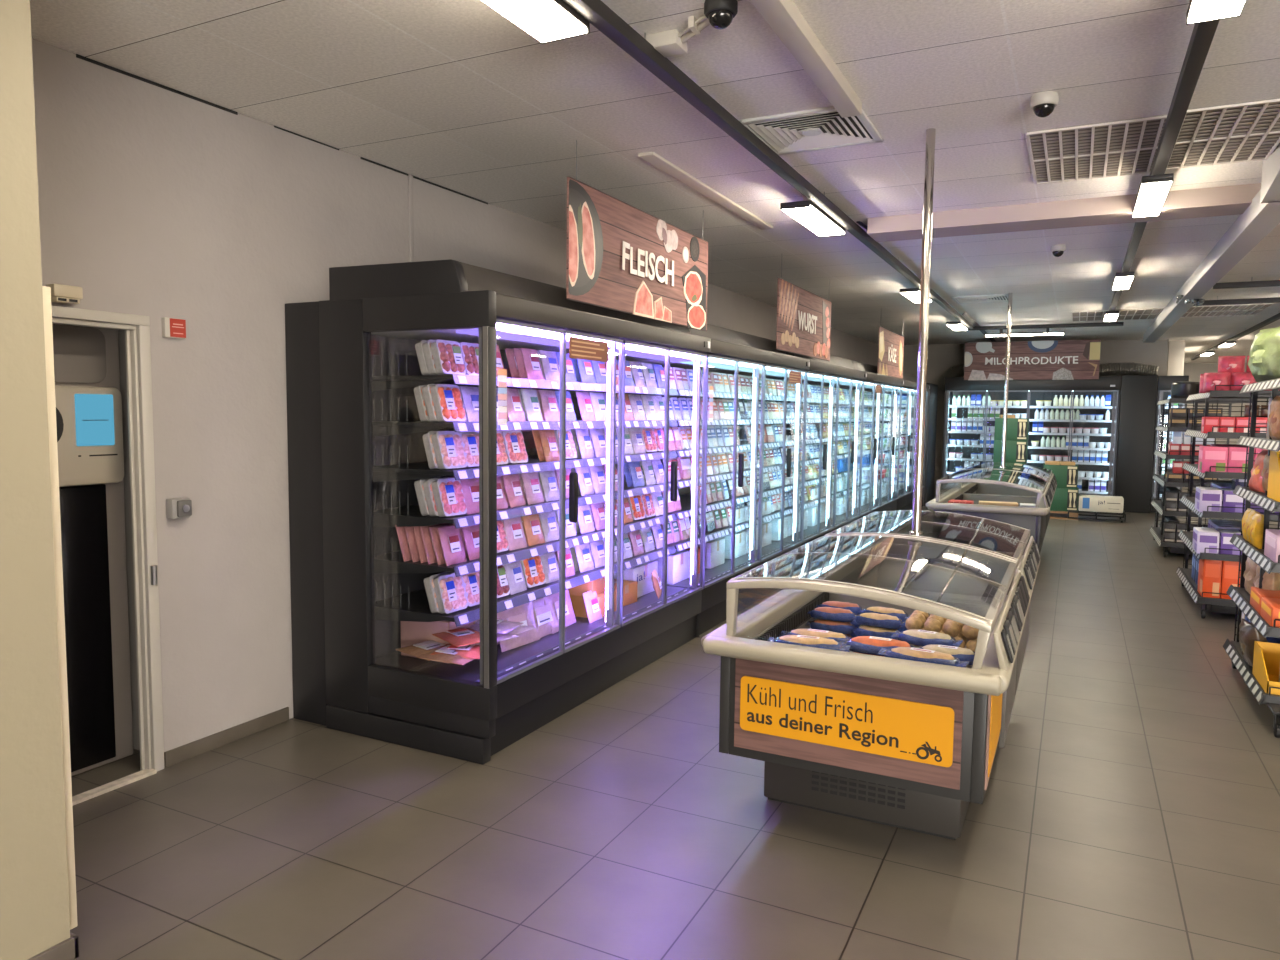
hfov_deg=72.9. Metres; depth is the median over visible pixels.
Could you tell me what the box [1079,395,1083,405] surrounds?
milk bottle
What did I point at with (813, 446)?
pack
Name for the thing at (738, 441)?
pack
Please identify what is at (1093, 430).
yogurt cup
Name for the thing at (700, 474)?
pack
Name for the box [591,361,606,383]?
pouch
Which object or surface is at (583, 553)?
pouch
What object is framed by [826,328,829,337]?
picture
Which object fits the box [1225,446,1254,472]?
pack
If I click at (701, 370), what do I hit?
pack
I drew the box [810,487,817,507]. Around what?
cardboard box
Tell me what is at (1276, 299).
track
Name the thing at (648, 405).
pouch
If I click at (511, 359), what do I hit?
pouch
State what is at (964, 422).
milk carton
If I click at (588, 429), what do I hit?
pouch
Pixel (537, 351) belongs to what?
pouch
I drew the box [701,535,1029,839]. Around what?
freezer
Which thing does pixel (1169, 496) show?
pack
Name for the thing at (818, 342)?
picture
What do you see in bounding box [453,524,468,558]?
pouch
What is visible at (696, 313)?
picture
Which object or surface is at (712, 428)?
pack
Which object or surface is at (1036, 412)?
milk bottle
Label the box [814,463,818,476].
pack
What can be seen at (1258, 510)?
pack
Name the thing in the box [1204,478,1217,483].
pack
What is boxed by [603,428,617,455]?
pouch
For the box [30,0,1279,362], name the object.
ceiling
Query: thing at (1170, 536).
pack
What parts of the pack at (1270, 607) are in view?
printed panel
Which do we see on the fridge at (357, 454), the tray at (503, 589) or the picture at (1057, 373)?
the tray at (503, 589)
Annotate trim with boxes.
[76,54,487,203]
[408,174,413,261]
[638,152,772,229]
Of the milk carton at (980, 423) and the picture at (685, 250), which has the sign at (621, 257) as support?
the picture at (685, 250)
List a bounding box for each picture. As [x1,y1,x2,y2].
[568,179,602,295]
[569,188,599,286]
[569,205,578,286]
[569,211,577,281]
[578,202,582,250]
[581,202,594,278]
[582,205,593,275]
[633,281,653,318]
[635,284,652,315]
[654,297,662,320]
[655,299,662,318]
[656,219,666,240]
[662,228,666,244]
[662,306,671,322]
[663,308,670,321]
[664,230,671,252]
[669,230,677,249]
[682,247,688,262]
[682,265,705,330]
[683,271,702,304]
[684,249,687,260]
[685,273,701,302]
[688,304,705,328]
[689,306,704,327]
[690,236,699,261]
[692,241,697,256]
[779,279,783,315]
[781,281,786,319]
[781,333,785,344]
[784,282,789,322]
[785,330,788,341]
[786,285,792,324]
[788,335,791,346]
[789,289,795,327]
[791,293,798,330]
[792,332,795,343]
[795,337,798,347]
[813,343,816,355]
[817,341,819,354]
[819,344,822,356]
[822,300,829,345]
[822,343,825,355]
[825,307,828,316]
[825,346,828,358]
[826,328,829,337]
[879,331,884,360]
[880,336,882,352]
[899,340,901,375]
[900,343,901,369]
[964,352,972,366]
[965,353,970,364]
[968,370,986,379]
[976,342,991,352]
[987,373,1012,379]
[1028,340,1057,352]
[1032,340,1053,348]
[1052,368,1073,379]
[1083,340,1091,358]
[1089,342,1100,359]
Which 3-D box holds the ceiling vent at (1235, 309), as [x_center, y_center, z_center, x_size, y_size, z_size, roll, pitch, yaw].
[7.109,-2.075,10.628,0.912,0.013,1.210,3,5,27]
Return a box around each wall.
[32,38,877,766]
[118,330,139,749]
[903,339,1168,495]
[1183,363,1268,444]
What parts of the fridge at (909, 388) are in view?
price rail, price rail, price rail, price rail, price rail, price rail, door, handle, door, door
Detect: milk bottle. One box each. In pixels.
[952,395,956,404]
[957,395,960,404]
[962,395,965,404]
[966,395,970,404]
[982,395,984,405]
[1034,408,1038,418]
[1039,408,1043,418]
[1040,436,1044,446]
[1045,408,1048,418]
[1046,436,1049,446]
[1050,408,1053,418]
[1051,436,1054,446]
[1053,395,1057,405]
[1055,409,1058,418]
[1056,436,1059,446]
[1058,395,1062,405]
[1060,409,1064,419]
[1061,436,1065,446]
[1063,395,1067,405]
[1065,409,1069,419]
[1074,395,1078,405]
[1075,409,1079,419]
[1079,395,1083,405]
[1084,395,1088,405]
[1089,395,1093,405]
[1095,395,1099,405]
[1100,395,1104,405]
[1105,409,1109,419]
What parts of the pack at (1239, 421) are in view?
panel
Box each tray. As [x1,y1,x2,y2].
[414,385,429,421]
[414,477,440,515]
[415,340,429,374]
[422,340,437,374]
[422,384,437,422]
[422,477,449,516]
[423,431,438,469]
[424,571,450,612]
[430,384,465,422]
[431,339,465,374]
[431,431,466,469]
[431,478,466,516]
[433,573,467,613]
[459,431,478,467]
[460,342,478,375]
[461,571,479,606]
[497,431,507,464]
[497,520,508,552]
[497,565,509,597]
[502,430,527,463]
[520,556,545,587]
[554,429,576,458]
[628,495,644,519]
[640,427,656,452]
[640,494,655,517]
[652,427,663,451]
[999,415,1014,417]
[1045,461,1059,464]
[1060,461,1075,465]
[1252,641,1279,694]
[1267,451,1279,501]
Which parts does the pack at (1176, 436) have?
printed panel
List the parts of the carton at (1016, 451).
printed panel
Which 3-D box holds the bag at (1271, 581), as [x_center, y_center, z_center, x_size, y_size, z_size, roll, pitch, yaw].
[3.494,0.573,4.823,0.128,0.250,0.181,2,5,22]
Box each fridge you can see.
[285,259,710,764]
[615,324,809,634]
[727,352,866,576]
[807,360,903,518]
[845,373,929,509]
[941,376,1120,506]
[1150,376,1188,511]
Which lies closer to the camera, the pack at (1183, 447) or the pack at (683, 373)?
the pack at (683, 373)
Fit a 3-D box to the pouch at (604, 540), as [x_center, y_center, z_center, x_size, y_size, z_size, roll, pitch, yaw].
[-0.175,0.422,5.342,0.067,0.169,0.145,3,5,27]
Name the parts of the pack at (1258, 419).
panel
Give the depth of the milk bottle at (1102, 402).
14.32 m
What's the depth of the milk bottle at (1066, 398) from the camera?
14.57 m
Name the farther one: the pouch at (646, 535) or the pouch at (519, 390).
the pouch at (646, 535)
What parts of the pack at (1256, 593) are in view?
printed panel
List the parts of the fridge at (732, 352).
door, price rail, price rail, price rail, price rail, price rail, price rail, handle, price rail, door, door, handle, door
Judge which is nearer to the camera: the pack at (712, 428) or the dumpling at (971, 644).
the dumpling at (971, 644)
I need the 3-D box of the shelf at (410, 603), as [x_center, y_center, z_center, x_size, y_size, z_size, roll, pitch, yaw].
[-0.538,0.564,5.050,0.540,0.075,2.376,3,5,27]
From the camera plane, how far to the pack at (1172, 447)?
9.43 m
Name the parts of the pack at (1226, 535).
printed panel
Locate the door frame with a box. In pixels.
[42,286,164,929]
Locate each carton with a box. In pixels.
[951,420,955,430]
[952,408,956,417]
[956,420,960,430]
[962,420,966,430]
[967,421,971,430]
[968,408,972,417]
[971,395,975,405]
[973,408,977,417]
[973,421,977,430]
[976,395,981,405]
[978,421,982,430]
[979,408,983,418]
[980,434,983,444]
[986,434,990,444]
[989,408,994,418]
[991,434,993,444]
[993,440,1027,463]
[994,418,1028,440]
[995,408,999,417]
[1032,421,1037,431]
[1038,421,1042,432]
[1043,464,1077,488]
[1050,487,1078,511]
[1066,436,1070,446]
[1072,436,1076,447]
[1072,450,1077,461]
[1077,436,1082,447]
[1077,479,1081,490]
[1078,450,1083,461]
[1084,436,1088,447]
[1084,450,1088,461]
[1088,480,1093,490]
[1090,450,1095,462]
[1095,480,1099,491]
[1096,451,1101,462]
[1101,480,1106,491]
[1102,451,1107,462]
[1105,395,1110,405]
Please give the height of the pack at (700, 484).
0.164 m
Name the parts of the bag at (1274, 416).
printed panel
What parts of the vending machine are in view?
panel, door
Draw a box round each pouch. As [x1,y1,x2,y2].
[395,525,411,561]
[395,640,445,660]
[405,526,419,561]
[413,526,427,562]
[417,645,473,664]
[420,524,441,563]
[429,524,449,564]
[430,643,479,658]
[432,627,479,646]
[437,525,465,565]
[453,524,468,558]
[458,386,467,421]
[459,386,478,421]
[460,478,478,514]
[462,525,478,560]
[469,619,522,633]
[479,631,518,643]
[496,345,505,376]
[497,388,505,421]
[497,476,507,509]
[497,602,539,651]
[501,476,509,505]
[502,474,525,507]
[502,517,526,550]
[504,561,526,594]
[505,348,519,377]
[506,388,524,420]
[509,625,535,634]
[513,348,527,378]
[518,389,527,420]
[518,474,527,502]
[520,348,543,379]
[521,389,542,420]
[521,472,543,504]
[522,514,544,545]
[532,430,545,461]
[532,598,552,637]
[536,390,544,420]
[537,351,544,379]
[538,390,559,420]
[539,350,559,380]
[539,430,559,461]
[539,470,558,501]
[539,511,558,541]
[540,552,558,583]
[543,589,575,633]
[555,391,576,420]
[555,469,570,498]
[556,352,576,381]
[556,508,575,537]
[556,548,574,577]
[569,547,578,571]
[570,429,581,458]
[570,468,580,494]
[571,358,581,382]
[574,521,579,532]
[574,543,593,572]
[575,429,594,458]
[575,467,594,495]
[576,359,595,382]
[576,392,595,420]
[578,505,594,533]
[582,591,601,622]
[588,429,595,456]
[589,392,606,420]
[589,465,605,493]
[589,539,605,567]
[590,428,606,457]
[590,502,605,529]
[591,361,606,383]
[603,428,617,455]
[603,465,617,490]
[603,501,616,525]
[603,538,616,561]
[604,393,617,419]
[605,362,618,384]
[616,360,633,385]
[616,428,633,454]
[616,533,632,559]
[617,394,633,419]
[624,463,633,486]
[624,498,632,523]
[628,394,645,419]
[628,427,645,453]
[628,461,644,487]
[629,361,644,386]
[629,530,643,555]
[640,527,654,552]
[641,362,656,387]
[641,395,656,419]
[641,460,655,485]
[651,459,663,483]
[651,492,662,515]
[651,524,662,548]
[651,569,661,598]
[652,395,664,419]
[653,364,664,387]
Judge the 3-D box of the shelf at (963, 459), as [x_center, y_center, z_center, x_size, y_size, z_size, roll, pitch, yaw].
[6.747,-0.340,15.092,2.625,0.020,0.560,3,5,27]
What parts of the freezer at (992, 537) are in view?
arch frame, lid glass, arch frame, lid rail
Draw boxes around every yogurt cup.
[949,439,956,444]
[949,452,955,457]
[956,453,962,457]
[957,439,963,444]
[964,439,970,444]
[970,453,977,458]
[971,439,977,444]
[978,453,984,458]
[986,453,992,458]
[990,400,996,405]
[990,426,994,431]
[997,400,1003,405]
[1013,400,1019,405]
[1020,400,1026,405]
[1031,441,1038,446]
[1031,455,1038,460]
[1036,400,1043,405]
[1039,455,1046,460]
[1043,427,1050,432]
[1044,400,1051,405]
[1047,455,1053,460]
[1051,427,1058,432]
[1055,455,1062,460]
[1059,427,1066,432]
[1063,456,1069,460]
[1075,427,1082,432]
[1078,471,1085,476]
[1079,414,1086,419]
[1083,428,1090,432]
[1086,471,1093,476]
[1087,414,1094,419]
[1088,442,1096,447]
[1091,428,1098,433]
[1094,471,1101,477]
[1095,414,1103,419]
[1097,442,1104,447]
[1099,428,1107,433]
[1102,472,1108,477]
[1105,442,1109,447]
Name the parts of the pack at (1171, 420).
printed panel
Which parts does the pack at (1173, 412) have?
printed panel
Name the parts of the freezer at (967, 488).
lid glass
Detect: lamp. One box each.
[482,0,589,43]
[780,200,845,236]
[900,288,931,302]
[946,321,966,330]
[985,328,1063,336]
[1104,311,1118,321]
[1112,272,1134,289]
[1132,173,1173,217]
[1186,0,1244,24]
[1200,351,1214,355]
[1218,341,1235,346]
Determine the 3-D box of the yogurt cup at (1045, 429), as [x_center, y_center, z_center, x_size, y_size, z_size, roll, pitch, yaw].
[6.924,-0.852,14.752,0.124,0.100,0.121,3,5,23]
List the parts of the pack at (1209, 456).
panel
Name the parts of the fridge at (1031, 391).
door, door, price rail, price rail, price rail, price rail, price rail, price rail, price rail, door, door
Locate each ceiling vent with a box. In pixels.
[738,106,882,154]
[951,294,1012,303]
[1026,115,1166,183]
[1071,308,1163,321]
[1166,98,1279,169]
[1181,303,1274,317]
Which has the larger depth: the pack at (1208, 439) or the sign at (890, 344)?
the sign at (890, 344)
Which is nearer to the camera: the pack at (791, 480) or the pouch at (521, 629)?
the pouch at (521, 629)
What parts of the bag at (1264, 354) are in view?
printed panel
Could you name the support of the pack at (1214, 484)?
on the display rack at (1216, 605)
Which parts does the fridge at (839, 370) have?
price rail, door, price rail, price rail, price rail, price rail, price rail, price rail, handle, door, door, handle, door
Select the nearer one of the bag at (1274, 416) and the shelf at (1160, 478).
the bag at (1274, 416)
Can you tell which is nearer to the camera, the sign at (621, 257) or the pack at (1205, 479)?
the sign at (621, 257)
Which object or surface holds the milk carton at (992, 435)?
on the fridge at (1031, 391)
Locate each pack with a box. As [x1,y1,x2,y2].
[660,522,672,543]
[662,397,673,419]
[662,427,674,450]
[662,490,673,512]
[663,458,671,481]
[664,367,675,388]
[670,397,681,419]
[670,520,680,542]
[671,427,681,450]
[671,458,680,479]
[672,367,683,388]
[673,489,681,510]
[676,518,687,539]
[677,457,689,479]
[678,397,689,419]
[678,427,687,449]
[679,368,688,389]
[684,427,692,448]
[684,517,690,537]
[685,369,693,389]
[685,456,691,477]
[686,398,692,419]
[690,456,701,476]
[698,514,700,534]
[699,455,701,473]
[699,484,706,503]
[700,398,707,419]
[700,426,701,444]
[701,370,708,390]
[706,483,711,503]
[706,512,711,532]
[707,426,713,447]
[707,454,712,475]
[708,371,711,390]
[708,482,716,501]
[709,426,717,446]
[709,454,718,474]
[709,511,715,529]
[710,372,720,391]
[712,509,720,528]
[713,399,718,419]
[713,481,722,500]
[714,426,723,446]
[715,399,724,418]
[715,453,723,473]
[717,373,723,391]
[718,508,727,526]
[720,426,730,445]
[720,453,728,472]
[720,480,728,499]
[721,373,729,392]
[721,399,730,418]
[724,506,731,524]
[725,452,732,471]
[726,374,734,392]
[726,479,732,497]
[727,400,733,418]
[727,426,733,445]
[731,426,739,444]
[732,478,739,496]
[733,374,741,392]
[737,451,744,469]
[737,478,742,495]
[738,375,746,393]
[738,400,744,418]
[742,400,749,418]
[742,451,748,468]
[742,477,747,494]
[744,376,750,393]
[744,476,750,493]
[745,425,751,443]
[745,450,751,468]
[747,376,752,393]
[747,401,752,418]
[757,474,758,491]
[758,425,759,442]
[758,449,766,465]
[759,378,760,394]
[759,401,760,418]
[760,402,768,418]
[763,473,766,489]
[764,425,771,442]
[764,448,769,465]
[764,472,769,488]
[765,378,771,394]
[766,401,772,418]
[766,496,773,511]
[767,448,774,464]
[767,472,774,488]
[769,379,776,395]
[769,402,776,418]
[769,425,773,441]
[771,424,779,441]
[771,495,776,510]
[772,447,777,463]
[772,471,777,486]
[773,402,779,418]
[774,379,781,395]
[775,447,781,463]
[775,470,781,486]
[775,494,780,509]
[776,424,782,441]
[777,402,782,418]
[779,380,783,395]
[779,470,786,484]
[785,469,789,483]
[785,492,788,506]
[786,446,794,461]
[786,491,792,506]
[787,381,792,396]
[787,403,790,418]
[788,403,795,418]
[789,470,793,483]
[790,383,795,396]
[790,424,795,439]
[804,487,807,500]
[805,465,809,479]
[806,424,810,438]
[806,444,809,458]
[806,486,810,499]
[807,383,811,397]
[807,403,811,418]
[807,444,813,458]
[807,465,812,478]
[808,425,813,438]
[810,385,815,397]
[810,405,814,418]
[810,464,816,478]
[811,444,816,458]
[812,405,817,418]
[812,424,817,438]
[813,385,817,398]
[814,444,818,457]
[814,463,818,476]
[815,405,819,418]
[816,386,820,398]
[819,424,826,437]
[823,405,827,418]
[824,424,828,437]
[825,387,829,398]
[837,442,841,454]
[839,406,843,417]
[839,424,844,435]
[841,441,846,453]
[844,406,848,417]
[845,389,849,400]
[852,407,855,417]
[863,423,867,433]
[868,407,871,417]
[1078,494,1123,512]
[1162,532,1175,542]
[1163,522,1175,533]
[1164,502,1176,511]
[1165,472,1182,482]
[1165,491,1177,502]
[1167,520,1179,522]
[1168,418,1186,426]
[1169,408,1186,417]
[1169,444,1179,454]
[1172,432,1181,443]
[1172,461,1182,472]
[1175,533,1183,542]
[1176,523,1186,533]
[1177,502,1187,511]
[1178,492,1188,502]
[1179,444,1189,454]
[1182,461,1190,473]
[1183,432,1190,443]
[1183,473,1200,482]
[1186,418,1201,427]
[1187,408,1204,417]
[1190,523,1201,531]
[1191,444,1201,454]
[1191,554,1194,578]
[1192,527,1219,553]
[1193,556,1195,579]
[1195,487,1221,511]
[1195,558,1197,583]
[1196,437,1202,443]
[1197,559,1221,597]
[1198,446,1227,472]
[1199,374,1205,392]
[1201,417,1218,432]
[1203,372,1230,392]
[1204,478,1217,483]
[1207,438,1214,444]
[1208,408,1222,415]
[1208,519,1241,527]
[1210,482,1230,486]
[1210,521,1241,527]
[1213,483,1230,487]
[1213,523,1240,528]
[1216,525,1240,530]
[1216,528,1242,554]
[1217,356,1244,373]
[1218,488,1244,512]
[1219,417,1234,431]
[1220,561,1240,598]
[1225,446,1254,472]
[1230,372,1256,389]
[1231,479,1246,489]
[1234,417,1250,432]
[1246,356,1250,371]
[1249,620,1279,643]
[1250,502,1263,513]
[1250,587,1279,613]
[1254,448,1279,461]
[1255,417,1267,432]
[1260,597,1279,626]
[1264,529,1279,562]
[1266,397,1271,438]
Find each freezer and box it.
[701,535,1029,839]
[809,510,1039,694]
[926,469,1053,552]
[953,462,1056,528]
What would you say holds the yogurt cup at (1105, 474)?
on the fridge at (1031, 391)
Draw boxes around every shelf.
[372,375,658,398]
[372,420,581,436]
[373,451,663,481]
[373,480,663,526]
[374,514,668,572]
[375,546,670,621]
[624,465,775,482]
[656,390,769,402]
[667,512,776,548]
[668,488,776,515]
[674,441,771,452]
[676,419,741,426]
[740,436,828,442]
[769,400,829,404]
[774,492,839,511]
[775,455,834,464]
[775,473,839,489]
[827,404,871,406]
[837,479,879,492]
[874,406,904,408]
[948,457,1112,462]
[1153,527,1185,547]
[1155,500,1241,519]
[1157,475,1231,487]
[1160,451,1198,459]
[1167,427,1200,431]
[1169,398,1251,403]
[1181,568,1235,606]
[1183,531,1241,561]
[1186,496,1278,520]
[1191,464,1246,478]
[1205,390,1279,398]
[1207,432,1266,438]
[1231,641,1279,703]
[1235,587,1279,637]
[1238,535,1279,572]
[1245,487,1279,511]
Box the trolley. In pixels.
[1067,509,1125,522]
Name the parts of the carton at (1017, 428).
printed panel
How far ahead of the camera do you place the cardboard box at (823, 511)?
9.67 m
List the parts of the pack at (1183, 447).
printed panel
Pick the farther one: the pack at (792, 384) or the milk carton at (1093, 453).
the milk carton at (1093, 453)
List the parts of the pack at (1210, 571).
panel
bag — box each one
[768,635,850,651]
[778,629,849,641]
[805,619,856,633]
[807,607,854,621]
[814,618,860,626]
[815,601,865,614]
[840,636,922,655]
[850,625,899,639]
[851,613,905,628]
[857,624,907,631]
[858,607,909,621]
[876,647,969,667]
[891,629,962,646]
[915,645,974,664]
[1239,619,1267,666]
[1242,508,1254,540]
[1243,557,1257,593]
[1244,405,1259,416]
[1246,510,1259,543]
[1248,327,1279,381]
[1249,450,1267,492]
[1250,513,1263,548]
[1253,565,1279,589]
[1260,405,1267,415]
[1261,454,1269,490]
[1268,396,1279,439]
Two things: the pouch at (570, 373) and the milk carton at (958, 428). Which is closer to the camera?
the pouch at (570, 373)
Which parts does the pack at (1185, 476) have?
printed panel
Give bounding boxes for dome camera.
[704,0,737,29]
[1030,91,1058,117]
[1050,244,1065,256]
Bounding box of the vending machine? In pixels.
[52,324,132,775]
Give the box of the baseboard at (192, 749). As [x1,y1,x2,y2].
[164,707,288,766]
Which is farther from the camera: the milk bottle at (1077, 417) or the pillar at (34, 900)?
the milk bottle at (1077, 417)
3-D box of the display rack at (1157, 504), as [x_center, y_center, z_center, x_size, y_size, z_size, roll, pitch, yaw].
[6.433,-0.110,9.991,0.790,1.860,1.600,3,5,27]
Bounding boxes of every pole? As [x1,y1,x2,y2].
[909,128,935,534]
[1000,293,1012,467]
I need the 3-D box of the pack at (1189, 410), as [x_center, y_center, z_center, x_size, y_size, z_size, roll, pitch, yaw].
[6.031,-0.726,9.407,0.152,0.110,0.202,3,5,27]
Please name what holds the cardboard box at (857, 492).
on the fridge at (874, 381)
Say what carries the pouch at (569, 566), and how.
on the fridge at (357, 454)
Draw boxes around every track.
[562,0,996,341]
[958,322,1123,330]
[1109,20,1219,310]
[1191,313,1279,359]
[1193,296,1279,305]
[1213,280,1279,288]
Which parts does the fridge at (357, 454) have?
panel, kick panel, panel, trim, door, price rail, price rail, price rail, price rail, price rail, price rail, handle, price rail, door, door, handle, door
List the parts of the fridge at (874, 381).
price rail, price rail, price rail, price rail, price rail, price rail, door, handle, door, door, handle, door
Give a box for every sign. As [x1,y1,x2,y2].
[566,140,707,330]
[776,263,830,360]
[877,324,903,378]
[964,335,1100,379]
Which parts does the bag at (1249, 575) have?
printed panel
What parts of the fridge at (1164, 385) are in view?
door, door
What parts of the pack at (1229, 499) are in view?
printed panel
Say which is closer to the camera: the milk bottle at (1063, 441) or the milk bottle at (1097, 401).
the milk bottle at (1097, 401)
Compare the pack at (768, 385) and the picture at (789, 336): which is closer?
the picture at (789, 336)
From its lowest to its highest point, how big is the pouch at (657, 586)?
0.169 m
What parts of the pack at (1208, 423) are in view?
panel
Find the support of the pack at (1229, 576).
on the display rack at (1216, 605)
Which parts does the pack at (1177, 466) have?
printed panel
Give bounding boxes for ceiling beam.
[750,0,861,117]
[867,183,1260,241]
[1143,146,1279,342]
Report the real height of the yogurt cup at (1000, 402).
0.100 m
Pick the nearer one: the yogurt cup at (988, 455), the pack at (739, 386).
the pack at (739, 386)
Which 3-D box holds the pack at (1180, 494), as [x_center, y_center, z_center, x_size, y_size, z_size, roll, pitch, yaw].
[5.948,0.192,9.466,0.110,0.110,0.111,3,5,27]
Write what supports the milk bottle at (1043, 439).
on the fridge at (1031, 391)
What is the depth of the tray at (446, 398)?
3.87 m
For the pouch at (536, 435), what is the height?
0.169 m
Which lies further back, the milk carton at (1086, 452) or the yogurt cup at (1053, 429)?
the yogurt cup at (1053, 429)
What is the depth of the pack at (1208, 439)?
9.28 m
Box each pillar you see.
[0,0,69,959]
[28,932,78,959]
[1166,341,1184,375]
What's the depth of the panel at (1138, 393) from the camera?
13.88 m
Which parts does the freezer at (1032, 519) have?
post, arch frame, lid glass, post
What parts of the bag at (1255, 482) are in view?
printed panel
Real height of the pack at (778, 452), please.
0.164 m
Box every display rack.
[1149,395,1251,556]
[1176,385,1279,617]
[1223,378,1279,737]
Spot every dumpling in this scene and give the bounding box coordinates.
[905,616,922,629]
[909,613,925,627]
[912,610,928,619]
[924,618,941,631]
[926,615,943,626]
[942,620,960,636]
[946,619,962,629]
[953,636,964,647]
[956,632,966,645]
[961,625,978,639]
[966,639,976,651]
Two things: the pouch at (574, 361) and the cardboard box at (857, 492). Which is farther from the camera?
the cardboard box at (857, 492)
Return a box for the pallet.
[1050,511,1077,519]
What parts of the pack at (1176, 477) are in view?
printed panel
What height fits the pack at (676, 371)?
0.164 m
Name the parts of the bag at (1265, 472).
printed panel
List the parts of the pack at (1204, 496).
printed panel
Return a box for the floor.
[70,487,1279,959]
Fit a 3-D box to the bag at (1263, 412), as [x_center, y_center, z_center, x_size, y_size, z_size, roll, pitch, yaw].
[4.665,-0.510,6.432,0.090,0.090,0.077,3,5,27]
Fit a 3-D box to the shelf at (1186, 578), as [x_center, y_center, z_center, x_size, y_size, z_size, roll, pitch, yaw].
[4.961,0.886,7.120,0.800,0.047,1.530,3,5,27]
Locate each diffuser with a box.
[947,324,966,329]
[986,333,1063,336]
[1104,314,1117,321]
[1219,343,1233,346]
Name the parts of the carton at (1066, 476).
printed panel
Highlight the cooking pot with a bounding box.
[1171,380,1199,397]
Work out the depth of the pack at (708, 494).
6.70 m
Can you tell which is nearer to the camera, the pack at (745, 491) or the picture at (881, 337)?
the pack at (745, 491)
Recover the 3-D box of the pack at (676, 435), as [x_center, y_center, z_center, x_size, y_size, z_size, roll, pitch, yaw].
[0.258,-0.293,6.153,0.058,0.164,0.105,3,5,27]
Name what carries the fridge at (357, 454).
on the floor
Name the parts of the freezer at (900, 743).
post, lid rail, post, arch frame, lid glass, arch frame, post, lid rail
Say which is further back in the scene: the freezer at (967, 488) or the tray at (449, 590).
the freezer at (967, 488)
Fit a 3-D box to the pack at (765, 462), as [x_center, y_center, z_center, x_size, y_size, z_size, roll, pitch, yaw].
[1.115,-0.204,7.867,0.057,0.164,0.105,3,5,30]
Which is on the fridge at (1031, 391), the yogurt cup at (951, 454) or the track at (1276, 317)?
the yogurt cup at (951, 454)
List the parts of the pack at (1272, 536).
printed panel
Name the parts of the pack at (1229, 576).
panel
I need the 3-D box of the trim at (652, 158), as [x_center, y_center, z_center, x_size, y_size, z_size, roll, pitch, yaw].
[0.465,-1.724,5.279,0.090,0.016,1.950,3,5,27]
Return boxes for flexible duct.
[936,364,963,391]
[1099,362,1158,375]
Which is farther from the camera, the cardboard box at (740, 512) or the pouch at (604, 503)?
the cardboard box at (740, 512)
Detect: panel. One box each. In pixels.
[923,383,937,506]
[1115,375,1157,512]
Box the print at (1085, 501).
[1082,498,1089,508]
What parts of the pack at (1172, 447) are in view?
printed panel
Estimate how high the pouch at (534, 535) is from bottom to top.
0.169 m
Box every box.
[401,619,499,663]
[568,576,605,595]
[570,589,616,617]
[614,560,657,597]
[614,579,637,605]
[646,15,709,56]
[655,549,689,583]
[685,546,699,573]
[698,538,724,568]
[720,531,745,558]
[729,507,744,534]
[743,504,758,529]
[745,526,757,552]
[750,500,770,523]
[762,522,771,546]
[771,516,787,540]
[785,513,793,535]
[798,510,807,531]
[804,505,817,525]
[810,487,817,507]
[817,485,826,503]
[820,502,826,522]
[827,458,845,472]
[831,500,832,517]
[836,476,845,491]
[836,496,845,514]
[843,494,852,510]
[845,474,852,488]
[846,457,852,470]
[850,492,858,508]
[857,489,866,505]
[862,454,866,466]
[862,471,866,483]
[864,487,872,502]
[866,469,872,481]
[867,454,870,465]
[878,483,884,497]
[882,481,888,495]
[891,478,899,491]
[899,476,903,489]
[979,501,1017,506]
[1020,503,1035,507]
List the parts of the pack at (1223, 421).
panel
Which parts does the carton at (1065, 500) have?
printed panel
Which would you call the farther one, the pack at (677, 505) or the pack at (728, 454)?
the pack at (728, 454)
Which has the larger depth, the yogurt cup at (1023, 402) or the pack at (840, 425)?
the yogurt cup at (1023, 402)
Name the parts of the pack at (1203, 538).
printed panel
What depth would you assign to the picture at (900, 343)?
12.08 m
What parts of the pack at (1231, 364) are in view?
printed panel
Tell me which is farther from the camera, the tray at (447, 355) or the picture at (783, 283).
the picture at (783, 283)
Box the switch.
[166,497,191,518]
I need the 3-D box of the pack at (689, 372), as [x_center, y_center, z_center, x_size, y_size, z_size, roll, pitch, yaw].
[0.372,-0.729,6.329,0.057,0.164,0.105,3,5,30]
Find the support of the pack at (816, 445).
on the fridge at (839, 370)
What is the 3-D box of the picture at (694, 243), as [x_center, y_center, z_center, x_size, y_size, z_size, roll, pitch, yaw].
[0.351,-1.477,5.540,0.004,0.102,0.100,3,5,27]
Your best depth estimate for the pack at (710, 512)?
6.83 m
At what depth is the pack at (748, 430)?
7.50 m
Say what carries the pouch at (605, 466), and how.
on the fridge at (357, 454)
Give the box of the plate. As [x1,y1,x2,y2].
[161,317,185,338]
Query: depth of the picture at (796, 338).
7.62 m
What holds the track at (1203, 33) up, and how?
hanging from the ceiling
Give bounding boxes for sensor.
[46,284,82,303]
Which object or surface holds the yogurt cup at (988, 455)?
on the fridge at (1031, 391)
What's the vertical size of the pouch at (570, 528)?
0.169 m
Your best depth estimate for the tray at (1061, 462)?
12.94 m
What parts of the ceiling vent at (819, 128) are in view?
knob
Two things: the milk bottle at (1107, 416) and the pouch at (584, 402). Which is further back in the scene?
the milk bottle at (1107, 416)
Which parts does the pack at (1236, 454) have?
panel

